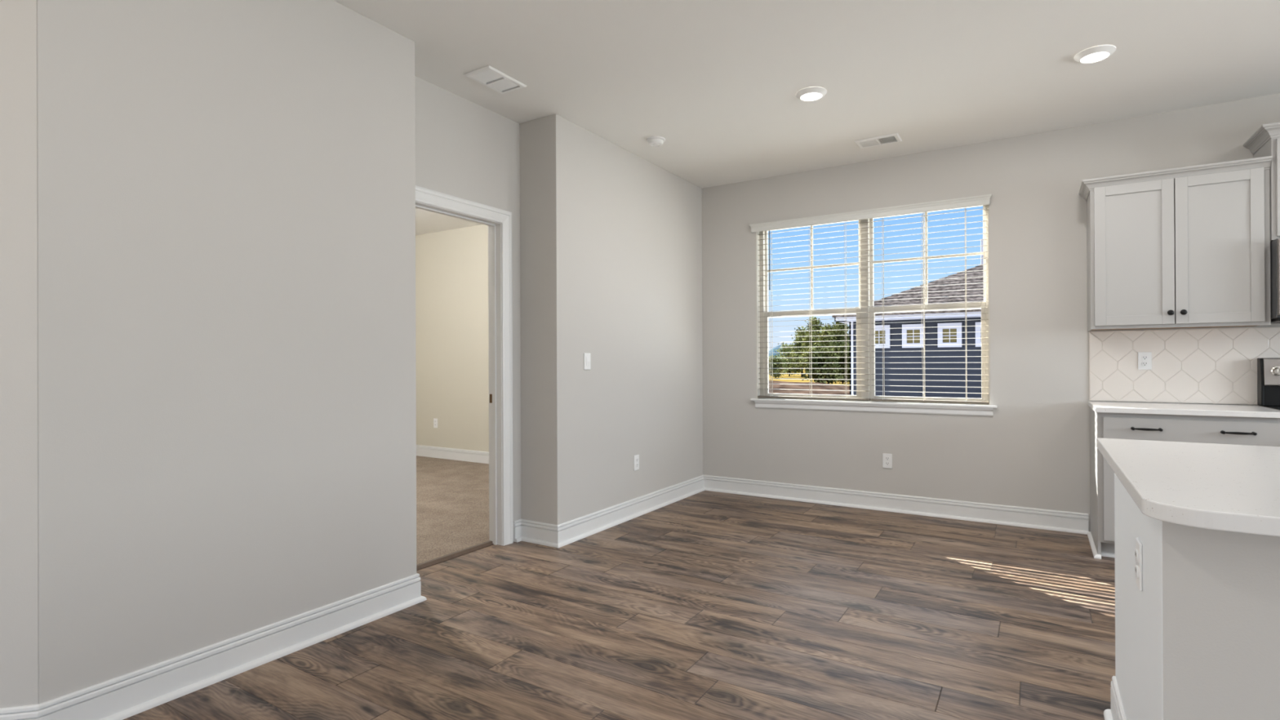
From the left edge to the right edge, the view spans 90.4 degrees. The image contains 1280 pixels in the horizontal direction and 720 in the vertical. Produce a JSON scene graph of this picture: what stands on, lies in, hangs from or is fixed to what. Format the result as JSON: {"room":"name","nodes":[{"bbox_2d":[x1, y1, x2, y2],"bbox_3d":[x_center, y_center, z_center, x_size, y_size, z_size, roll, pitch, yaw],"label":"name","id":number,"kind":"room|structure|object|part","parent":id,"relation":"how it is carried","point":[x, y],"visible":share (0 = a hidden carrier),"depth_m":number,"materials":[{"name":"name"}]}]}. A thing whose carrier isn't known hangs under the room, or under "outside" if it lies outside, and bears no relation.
{"room":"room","nodes":[
{"label":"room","id":0,"kind":"room"},
{"bbox_2d":[0,0,38,708],"bbox_3d":[-3.086,-0.161,1.798,2.498,2.793,0.292,0,0,-13],"label":"wall","id":1,"kind":"structure","parent":0,"point":[19,477],"depth_m":1.93,"materials":[{"name":"beige paint"}]},
{"bbox_2d":[0,704,38,719],"bbox_3d":[-3.003,1.119,1.647,2.443,0.133,0.032,0,0,-13],"label":"baseboard","id":2,"kind":"structure","parent":1,"relation":"attached to","point":[26,712],"depth_m":1.92,"materials":[{"name":"white paint"}]},
{"bbox_2d":[36,0,702,704],"bbox_3d":[-0.808,-0.166,3.972,0.413,2.793,4.541,0,0,32],"label":"wall","id":3,"kind":"structure","parent":0,"point":[227,375],"depth_m":2.51,"materials":[{"name":"beige paint"}]},
{"bbox_2d":[38,573,426,719],"bbox_3d":[-1.443,1.114,2.524,0.032,0.133,1.436,0,0,32],"label":"baseboard","id":4,"kind":"structure","parent":3,"relation":"attached to","point":[124,696],"depth_m":2.37,"materials":[{"name":"white paint"}]},
{"bbox_2d":[416,540,493,570],"bbox_3d":[-1.166,1.173,3.748,0.054,0.017,0.802,0,0,32],"label":"trim","id":5,"kind":"structure","parent":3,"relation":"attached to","point":[428,563],"depth_m":3.80,"materials":[{"name":"brown wood"}]},
{"bbox_2d":[520,519,558,547],"bbox_3d":[-0.648,1.114,4.088,0.341,0.133,0.032,0,0,32],"label":"baseboard","id":6,"kind":"structure","parent":3,"relation":"attached to","point":[532,531],"depth_m":4.09,"materials":[{"name":"white paint"}]},
{"bbox_3d":[-0.646,1.170,4.079,0.328,0.021,0.019,0,0,32],"label":"shoe moulding","id":7,"kind":"part","parent":6,"relation":"part of","materials":[{"name":"white paint"}]},
{"bbox_2d":[583,352,591,369],"bbox_3d":[-0.354,0.009,4.296,0.012,0.114,0.070,0,0,32],"label":"light switch","id":8,"kind":"object","parent":3,"relation":"attached to","point":[586,355],"visible":1,"depth_m":4.29,"materials":[{"name":"white plastic"}]},
{"bbox_2d":[557,475,704,547],"bbox_3d":[0.032,1.112,4.885,0.032,0.133,2.104,0,0,32],"label":"baseboard","id":9,"kind":"structure","parent":3,"relation":"attached to","point":[575,530],"depth_m":4.65,"materials":[{"name":"white paint"}]},
{"bbox_2d":[633,454,639,471],"bbox_3d":[-0.025,0.778,4.819,0.009,0.114,0.070,0,0,32],"label":"wall outlet","id":10,"kind":"object","parent":3,"relation":"attached to","point":[636,458],"visible":1,"depth_m":4.81,"materials":[{"name":"white plastic"}]},
{"bbox_2d":[414,75,520,520],"bbox_3d":[-1.119,-0.165,3.765,0.104,2.793,1.078,0,0,32],"label":"wall","id":11,"kind":"structure","parent":0,"point":[465,149],"depth_m":3.89,"materials":[{"name":"beige paint"}]},
{"bbox_2d":[415,185,513,546],"bbox_3d":[-1.139,0.113,3.731,0.144,2.137,0.980,0,0,32],"label":"door frame","id":12,"kind":"structure","parent":11,"relation":"in","point":[499,221],"depth_m":4.06,"materials":[{"name":"white paint"}]},
{"bbox_3d":[-1.192,0.106,3.764,0.020,2.123,0.980,0,0,32],"label":"casing","id":13,"kind":"part","parent":12,"relation":"part of","materials":[{"name":"white paint"}]},
{"bbox_3d":[-0.958,0.248,4.090,0.026,0.057,0.004,0,0,32],"label":"strike plate","id":14,"kind":"part","parent":12,"relation":"part of","materials":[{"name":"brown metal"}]},
{"bbox_2d":[513,519,521,542],"bbox_3d":[-0.789,1.114,4.154,0.032,0.133,0.071,0,0,32],"label":"baseboard","id":15,"kind":"structure","parent":11,"relation":"attached to","point":[517,524],"depth_m":4.14,"materials":[{"name":"white paint"}]},
{"bbox_3d":[-0.787,1.170,4.145,0.019,0.021,0.058,0,0,32],"label":"shoe moulding","id":16,"kind":"part","parent":15,"relation":"part of","materials":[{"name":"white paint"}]},
{"bbox_2d":[123,455,1115,719],"bbox_3d":[-1.359,1.194,0.456,11.800,0.064,11.340,0,0,32],"label":"floor","id":17,"kind":"structure","parent":0,"point":[705,605],"depth_m":2.78,"materials":[{"name":"brown wood"}]},
{"bbox_2d":[1087,407,1279,559],"bbox_3d":[3.175,0.734,3.768,0.828,0.858,0.666,0,0,32],"label":"base cabinet","id":18,"kind":"object","parent":17,"relation":"on","point":[1251,431],"visible":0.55,"depth_m":3.63,"materials":[{"name":"grey paint"}]},
{"bbox_3d":[3.180,1.153,3.771,0.828,0.021,0.599,0,0,32],"label":"shoe moulding","id":19,"kind":"part","parent":18,"relation":"part of","materials":[{"name":"white paint"}]},
{"bbox_3d":[2.872,0.772,3.620,0.375,0.560,0.020,0,0,32],"label":"door","id":20,"kind":"part","parent":18,"relation":"part of","materials":[{"name":"grey paint"}]},
{"bbox_3d":[2.864,0.392,3.591,0.141,0.018,0.037,0,0,32],"label":"pull handle","id":21,"kind":"part","parent":18,"relation":"part of","materials":[{"name":"black metal"}]},
{"bbox_2d":[1088,401,1279,417],"bbox_3d":[3.184,0.289,3.770,0.826,0.031,0.629,0,0,32],"label":"countertop","id":22,"kind":"structure","parent":18,"relation":"on","point":[1182,409],"depth_m":3.61,"materials":[{"name":"white stone"}]},
{"bbox_3d":[3.030,0.406,3.521,0.753,0.149,0.020,0,0,32],"label":"drawer","id":23,"kind":"part","parent":18,"relation":"part of","materials":[{"name":"grey paint"}]},
{"bbox_3d":[3.192,0.390,3.387,0.141,0.018,0.037,0,0,32],"label":"pull handle","id":24,"kind":"part","parent":18,"relation":"part of","materials":[{"name":"black metal"}]},
{"bbox_2d":[1103,472,1279,719],"bbox_3d":[2.259,0.735,1.127,2.269,0.854,1.057,0,0,32],"label":"kitchen island","id":25,"kind":"object","parent":17,"relation":"on","point":[1200,640],"visible":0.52,"depth_m":1.26,"materials":[{"name":"white paint"}]},
{"bbox_3d":[2.235,1.151,1.085,2.269,0.021,0.962,0,0,32],"label":"shoe moulding","id":26,"kind":"part","parent":25,"relation":"part of","materials":[{"name":"white paint"}]},
{"bbox_3d":[2.248,1.095,1.089,2.250,0.133,0.943,0,0,32],"label":"baseboard","id":27,"kind":"part","parent":25,"relation":"part of","materials":[{"name":"white paint"}]},
{"bbox_2d":[1134,537,1142,591],"bbox_3d":[1.219,0.499,1.556,0.010,0.114,0.070,0,0,32],"label":"wall outlet","id":28,"kind":"object","parent":25,"relation":"attached to","point":[1139,549],"visible":1,"depth_m":1.53,"materials":[{"name":"white plastic"}]},
{"bbox_2d":[1134,564,1137,577],"bbox_3d":[1.218,0.518,1.557,0.004,0.027,0.033,0,0,32],"label":"receptacle","id":29,"kind":"object","parent":28,"relation":"attached to","point":[1136,566],"depth_m":1.55,"materials":[{"name":"white plastic"}]},
{"bbox_2d":[1134,549,1137,562],"bbox_3d":[1.217,0.479,1.557,0.004,0.027,0.033,0,0,32],"label":"receptacle","id":30,"kind":"object","parent":28,"relation":"attached to","point":[1135,550],"depth_m":1.55,"materials":[{"name":"white plastic"}]},
{"bbox_3d":[1.354,0.740,1.655,0.110,0.854,0.929,0,0,32],"label":"panel","id":31,"kind":"part","parent":25,"relation":"part of","materials":[{"name":"white paint"}]},
{"bbox_2d":[1096,437,1279,536],"bbox_3d":[2.279,0.290,1.135,2.300,0.035,1.244,0,0,32],"label":"island countertop","id":32,"kind":"structure","parent":25,"relation":"on","point":[1226,487],"depth_m":1.45,"materials":[{"name":"white stone"}]},
{"bbox_3d":[2.037,0.735,0.739,2.236,0.853,0.101,0,0,32],"label":"panel","id":33,"kind":"part","parent":25,"relation":"part of","materials":[{"name":"beige paint"}]},
{"bbox_2d":[1257,358,1279,410],"bbox_3d":[3.843,0.563,3.318,0.760,1.152,0.681,0,0,32],"label":"stove","id":34,"kind":"object","parent":17,"relation":"on","point":[1268,369],"visible":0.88,"depth_m":3.73,"materials":[{"name":"black metal"}]},
{"bbox_2d":[1259,405,1279,410],"bbox_3d":[3.851,0.277,3.332,0.760,0.018,0.592,0,0,32],"label":"cooktop","id":35,"kind":"object","parent":34,"relation":"in","point":[1277,407],"depth_m":3.65,"materials":[{"name":"black glass"}]},
{"bbox_3d":[3.983,0.068,3.546,0.735,0.162,0.034,0,0,32],"label":"control panel","id":36,"kind":"part","parent":34,"relation":"part of","materials":[{"name":"silver metal"}]},
{"bbox_3d":[3.705,0.065,3.689,0.054,0.054,0.043,0,0,32],"label":"burner knob","id":37,"kind":"part","parent":34,"relation":"part of","materials":[{"name":"silver metal"}]},
{"bbox_2d":[768,345,799,359],"bbox_3d":[242.344,-9.109,897.934,300.000,25.144,180.000,0,0,32],"label":"mountain","id":38,"kind":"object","parent":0,"point":[773,353],"visible":0.02,"depth_m":894.57},
{"bbox_2d":[333,0,1279,235],"bbox_3d":[-1.403,-1.667,0.411,12.120,0.200,11.532,0,0,32],"label":"ceiling","id":39,"kind":"structure","parent":0,"point":[720,81],"depth_m":3.38,"materials":[{"name":"paint"}]},
{"bbox_2d":[463,65,527,93],"bbox_3d":[-0.804,-1.558,3.546,0.193,0.010,0.296,0,0,32],"label":"ceiling vent","id":40,"kind":"object","parent":39,"relation":"in","point":[488,76],"visible":1,"depth_m":3.53,"materials":[{"name":"white metal"}]},
{"bbox_2d":[646,136,665,146],"bbox_3d":[0.113,-1.544,4.509,0.132,0.042,0.132,0,0,32],"label":"smoke detector","id":41,"kind":"object","parent":39,"relation":"attached to","point":[655,141],"visible":1,"depth_m":4.47,"materials":[{"name":"white plastic"}]},
{"bbox_2d":[795,86,826,101],"bbox_3d":[1.007,-1.558,3.738,0.176,0.024,0.176,0,0,32],"label":"recessed light","id":42,"kind":"object","parent":39,"relation":"in","point":[812,93],"visible":1,"depth_m":3.70,"materials":[{"name":"white plastic"}]},
{"bbox_2d":[853,133,902,148],"bbox_3d":[1.706,-1.566,4.551,0.293,0.010,0.180,0,0,32],"label":"ceiling vent","id":43,"kind":"object","parent":39,"relation":"in","point":[891,138],"visible":1,"depth_m":4.54,"materials":[{"name":"white metal"}]},
{"bbox_2d":[1074,44,1115,63],"bbox_3d":[2.338,-1.565,3.267,0.176,0.024,0.176,0,0,32],"label":"recessed light","id":44,"kind":"object","parent":39,"relation":"in","point":[1098,53],"visible":1,"depth_m":3.24,"materials":[{"name":"white plastic"}]},
{"bbox_2d":[415,93,1279,531],"bbox_3d":[1.683,-0.174,5.188,11.960,2.793,0.160,0,0,32],"label":"wall","id":45,"kind":"structure","parent":0,"point":[1033,451],"depth_m":4.75,"materials":[{"name":"beige paint"}]},
{"bbox_2d":[433,417,437,427],"bbox_3d":[-2.472,0.764,7.684,0.070,0.114,0.009,0,0,32],"label":"wall outlet","id":46,"kind":"object","parent":45,"relation":"attached to","point":[435,420],"visible":1,"depth_m":7.68,"materials":[{"name":"white plastic"}]},
{"bbox_2d":[416,444,488,463],"bbox_3d":[-1.604,1.110,7.139,4.305,0.133,0.013,0,0,32],"label":"baseboard","id":47,"kind":"structure","parent":45,"relation":"attached to","point":[469,455],"depth_m":7.51,"materials":[{"name":"white paint"}]},
{"bbox_2d":[750,204,997,417],"bbox_3d":[1.792,-0.382,5.094,1.868,1.588,0.183,0,0,32],"label":"window","id":48,"kind":"structure","parent":45,"relation":"in","point":[864,343],"depth_m":5.09,"materials":[{"name":"white plastic"}]},
{"bbox_3d":[1.440,-0.046,5.358,0.832,0.750,0.030,0,0,32],"label":"sash","id":49,"kind":"part","parent":48,"relation":"part of","materials":[{"name":"white plastic"}]},
{"bbox_3d":[1.456,-0.768,5.389,0.840,0.789,0.030,0,0,32],"label":"sash","id":50,"kind":"part","parent":48,"relation":"part of","materials":[{"name":"clear glass"}]},
{"bbox_2d":[757,218,871,400],"bbox_3d":[1.424,-0.416,5.284,0.938,1.497,0.064,0,0,32],"label":"window blind","id":51,"kind":"object","parent":48,"relation":"attached to","point":[844,224],"visible":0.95,"depth_m":5.28,"materials":[{"name":"white plastic"}]},
{"bbox_3d":[1.131,-0.394,5.476,0.012,1.456,0.049,0,0,32],"label":"ladder cord","id":52,"kind":"part","parent":51,"relation":"part of","materials":[{"name":"white fabric"}]},
{"bbox_3d":[1.421,-0.395,5.295,0.012,1.456,0.049,0,0,32],"label":"ladder cord","id":53,"kind":"part","parent":51,"relation":"part of","materials":[{"name":"white fabric"}]},
{"bbox_3d":[1.431,0.317,5.289,0.932,0.018,0.048,0,0,32],"label":"rail","id":54,"kind":"part","parent":51,"relation":"part of","materials":[{"name":"white plastic"}]},
{"bbox_3d":[1.666,-0.397,5.142,0.012,1.456,0.049,0,0,32],"label":"ladder cord","id":55,"kind":"part","parent":51,"relation":"part of","materials":[{"name":"white fabric"}]},
{"bbox_2d":[749,194,991,232],"bbox_3d":[1.738,-1.145,5.038,1.840,0.070,0.033,0,0,32],"label":"valance","id":56,"kind":"object","parent":48,"relation":"attached to","point":[981,200],"visible":1,"depth_m":4.96,"materials":[{"name":"white wood"}]},
{"bbox_3d":[1.776,0.340,5.061,1.868,0.020,0.108,0,0,32],"label":"sill","id":57,"kind":"part","parent":48,"relation":"part of","materials":[{"name":"white paint"}]},
{"bbox_3d":[2.213,-0.772,4.916,0.842,0.789,0.030,0,0,32],"label":"sash","id":58,"kind":"part","parent":48,"relation":"part of","materials":[{"name":"clear glass"}]},
{"bbox_3d":[2.198,-0.050,4.885,0.834,0.750,0.030,0,0,32],"label":"sash","id":59,"kind":"part","parent":48,"relation":"part of","materials":[{"name":"white plastic"}]},
{"bbox_2d":[870,205,988,404],"bbox_3d":[2.175,-0.420,4.817,0.821,1.497,0.060,0,0,32],"label":"window blind","id":60,"kind":"object","parent":48,"relation":"attached to","point":[923,374],"visible":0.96,"depth_m":4.82,"materials":[{"name":"white plastic"}]},
{"bbox_3d":[1.910,-0.398,4.989,0.012,1.456,0.049,0,0,32],"label":"ladder cord","id":61,"kind":"part","parent":60,"relation":"part of","materials":[{"name":"white fabric"}]},
{"bbox_3d":[2.143,-0.435,4.811,0.023,1.350,0.004,0,0,32],"label":"pull cord","id":62,"kind":"part","parent":60,"relation":"part of","materials":[{"name":"white fabric"}]},
{"bbox_3d":[2.159,-0.399,4.834,0.012,1.456,0.049,0,0,32],"label":"ladder cord","id":63,"kind":"part","parent":60,"relation":"part of","materials":[{"name":"white fabric"}]},
{"bbox_3d":[2.181,0.312,4.821,0.815,0.018,0.048,0,0,32],"label":"rail","id":64,"kind":"part","parent":60,"relation":"part of","materials":[{"name":"white plastic"}]},
{"bbox_3d":[2.401,-0.401,4.683,0.012,1.456,0.049,0,0,32],"label":"ladder cord","id":65,"kind":"part","parent":60,"relation":"part of","materials":[{"name":"white fabric"}]},
{"bbox_2d":[882,453,892,468],"bbox_3d":[1.924,0.785,4.939,0.070,0.114,0.009,0,0,32],"label":"wall outlet","id":66,"kind":"object","parent":45,"relation":"attached to","point":[886,458],"visible":1,"depth_m":4.94,"materials":[{"name":"white plastic"}]},
{"bbox_2d":[703,475,1088,534],"bbox_3d":[1.784,1.105,5.012,2.871,0.133,0.032,0,0,32],"label":"baseboard","id":67,"kind":"structure","parent":45,"relation":"attached to","point":[1031,517],"depth_m":4.84,"materials":[{"name":"white paint"}]},
{"bbox_2d":[1079,155,1271,331],"bbox_3d":[3.233,-0.661,3.902,0.865,0.935,0.377,0,0,32],"label":"upper cabinet","id":68,"kind":"object","parent":45,"relation":"attached to","point":[1186,246],"visible":1,"depth_m":3.74,"materials":[{"name":"grey paint"}]},
{"bbox_3d":[3.002,-0.643,3.868,0.385,0.861,0.020,0,0,32],"label":"door","id":69,"kind":"part","parent":68,"relation":"part of","materials":[{"name":"grey paint"}]},
{"bbox_3d":[3.136,-0.280,3.756,0.032,0.032,0.028,0,0,32],"label":"knob","id":70,"kind":"part","parent":68,"relation":"part of","materials":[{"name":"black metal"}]},
{"bbox_3d":[3.232,-1.097,3.905,0.865,0.064,0.371,0,0,32],"label":"crown moulding","id":71,"kind":"part","parent":68,"relation":"part of","materials":[{"name":"grey paint"}]},
{"bbox_3d":[3.186,-0.280,3.725,0.032,0.032,0.028,0,0,32],"label":"knob","id":72,"kind":"part","parent":68,"relation":"part of","materials":[{"name":"black metal"}]},
{"bbox_3d":[3.333,-0.645,3.662,0.385,0.861,0.020,0,0,32],"label":"door","id":73,"kind":"part","parent":68,"relation":"part of","materials":[{"name":"grey paint"}]},
{"bbox_2d":[1088,326,1279,404],"bbox_3d":[3.698,0.037,3.828,1.623,0.464,0.012,0,0,32],"label":"tile backsplash","id":74,"kind":"structure","parent":45,"relation":"attached to","point":[1214,366],"depth_m":4.00,"materials":[{"name":"tile"}]},
{"bbox_2d":[1137,351,1151,369],"bbox_3d":[3.252,0.005,4.094,0.070,0.114,0.009,0,0,32],"label":"wall outlet","id":75,"kind":"object","parent":74,"relation":"attached to","point":[1144,358],"visible":1,"depth_m":4.09,"materials":[{"name":"white plastic"}]},
{"bbox_2d":[1141,361,1147,365],"bbox_3d":[3.251,0.025,4.092,0.033,0.027,0.004,0,0,32],"label":"receptacle","id":76,"kind":"object","parent":75,"relation":"attached to","point":[1143,363],"depth_m":4.09,"materials":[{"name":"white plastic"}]},
{"bbox_2d":[1141,355,1147,359],"bbox_3d":[3.251,-0.014,4.092,0.033,0.027,0.004,0,0,32],"label":"receptacle","id":77,"kind":"object","parent":75,"relation":"attached to","point":[1143,357],"depth_m":4.09,"materials":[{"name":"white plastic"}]},
{"bbox_2d":[1243,121,1279,241],"bbox_3d":[3.923,-0.990,3.461,0.862,0.639,0.393,0,0,32],"label":"upper cabinet","id":78,"kind":"object","parent":45,"relation":"attached to","point":[1265,141],"visible":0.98,"depth_m":3.54,"materials":[{"name":"grey paint"}]},
{"bbox_3d":[3.923,-1.274,3.463,0.862,0.070,0.389,0,0,32],"label":"crown moulding","id":79,"kind":"part","parent":78,"relation":"part of","materials":[{"name":"grey paint"}]},
{"bbox_2d":[1270,238,1279,323],"bbox_3d":[3.898,-0.441,3.423,0.762,0.451,0.484,0,0,32],"label":"microwave","id":80,"kind":"object","parent":78,"relation":"attached to","point":[1275,244],"visible":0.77,"depth_m":3.50,"materials":[{"name":"grey metal"}]},
{"bbox_3d":[3.719,-0.454,3.315,0.567,0.417,0.034,0,0,32],"label":"door","id":81,"kind":"part","parent":80,"relation":"part of","materials":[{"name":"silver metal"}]},
{"bbox_3d":[3.682,-0.956,3.425,0.364,0.538,0.020,0,0,32],"label":"door","id":82,"kind":"part","parent":78,"relation":"part of","materials":[{"name":"grey paint"}]},
{"label":"yard","id":83,"kind":"structure","parent":0,"visible":0},
{"bbox_2d":[831,238,983,398],"bbox_3d":[13.470,-1.004,16.936,13.901,5.200,9.820,0,0,32],"label":"house","id":84,"kind":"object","parent":83,"relation":"on","point":[905,341],"visible":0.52,"depth_m":15.74,"materials":[{"name":"blue"}]},
{"bbox_3d":[6.105,-0.581,16.224,0.312,0.341,0.003,0,0,32],"label":"pane","id":85,"kind":"part","parent":84,"relation":"part of","materials":[{"name":"yellow glass"}]},
{"bbox_3d":[6.796,-0.585,15.793,0.312,0.341,0.003,0,0,32],"label":"pane","id":86,"kind":"part","parent":84,"relation":"part of","materials":[{"name":"yellow glass"}]},
{"bbox_3d":[7.487,-0.589,15.361,0.312,0.341,0.003,0,0,32],"label":"pane","id":87,"kind":"part","parent":84,"relation":"part of","materials":[{"name":"yellow glass"}]},
{"label":"outside","id":88,"kind":"structure","parent":0,"visible":0},
{"bbox_2d":[768,364,849,386],"bbox_3d":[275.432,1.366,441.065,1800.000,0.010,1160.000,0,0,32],"label":"ground","id":89,"kind":"structure","parent":88,"point":[786,378],"depth_m":55.82,"materials":[{"name":"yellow plant"}]},
{"bbox_2d":[768,355,791,377],"bbox_3d":[12.870,0.587,59.887,2.682,2.210,2.665,0,0,32],"label":"leafy tree","id":90,"kind":"object","parent":89,"relation":"on","point":[777,366],"visible":0.88,"depth_m":59.51,"materials":[{"name":"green plant"}]},
{"bbox_2d":[773,342,800,376],"bbox_3d":[15.338,-0.120,66.057,2.754,3.629,2.881,0,0,9],"label":"leafy tree","id":91,"kind":"object","parent":89,"relation":"on","point":[784,350],"visible":0.47,"depth_m":65.67,"materials":[{"name":"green plant"}]},
{"bbox_2d":[785,326,807,377],"bbox_3d":[15.552,-0.799,61.421,3.541,4.965,3.206,0,0,-2],"label":"pine tree","id":92,"kind":"object","parent":89,"relation":"on","point":[800,335],"visible":0.49,"depth_m":61.25,"materials":[{"name":"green plant"}]},
{"bbox_2d":[792,315,823,368],"bbox_3d":[15.606,-1.141,57.089,4.044,5.630,3.597,0,0,16],"label":"pine tree","id":93,"kind":"object","parent":89,"relation":"on","point":[814,331],"visible":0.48,"depth_m":56.78,"materials":[{"name":"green plant"}]},
{"bbox_2d":[768,380,849,395],"bbox_3d":[2.854,1.295,34.766,20.000,0.809,12.000,0,0,32],"label":"earth mound","id":94,"kind":"object","parent":89,"relation":"on","point":[787,388],"visible":0.2,"depth_m":29.10,"materials":[{"name":"brown soil"}]},
{"bbox_2d":[799,342,846,384],"bbox_3d":[11.830,0.290,41.006,2.853,2.863,3.256,0,0,32],"label":"leafy tree","id":95,"kind":"object","parent":89,"relation":"on","point":[811,357],"visible":0.84,"depth_m":40.52,"materials":[{"name":"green plant"}]},
{"bbox_2d":[812,322,835,375],"bbox_3d":[15.785,-0.729,52.351,3.874,4.784,3.204,0,0,32],"label":"pine tree","id":96,"kind":"object","parent":89,"relation":"on","point":[824,340],"visible":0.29,"depth_m":52.27,"materials":[{"name":"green plant"}]},
{"bbox_2d":[824,321,848,350],"bbox_3d":[15.294,-0.762,48.548,2.656,4.839,3.240,0,0,-38],"label":"pine tree","id":97,"kind":"object","parent":89,"relation":"on","point":[840,335],"visible":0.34,"depth_m":48.22,"materials":[{"name":"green plant"}]},
{"bbox_2d":[829,341,849,383],"bbox_3d":[14.291,0.148,44.542,2.737,3.010,3.097,0,0,20],"label":"leafy tree","id":98,"kind":"object","parent":89,"relation":"on","point":[841,353],"visible":0.46,"depth_m":44.07,"materials":[{"name":"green plant"}]}
]}

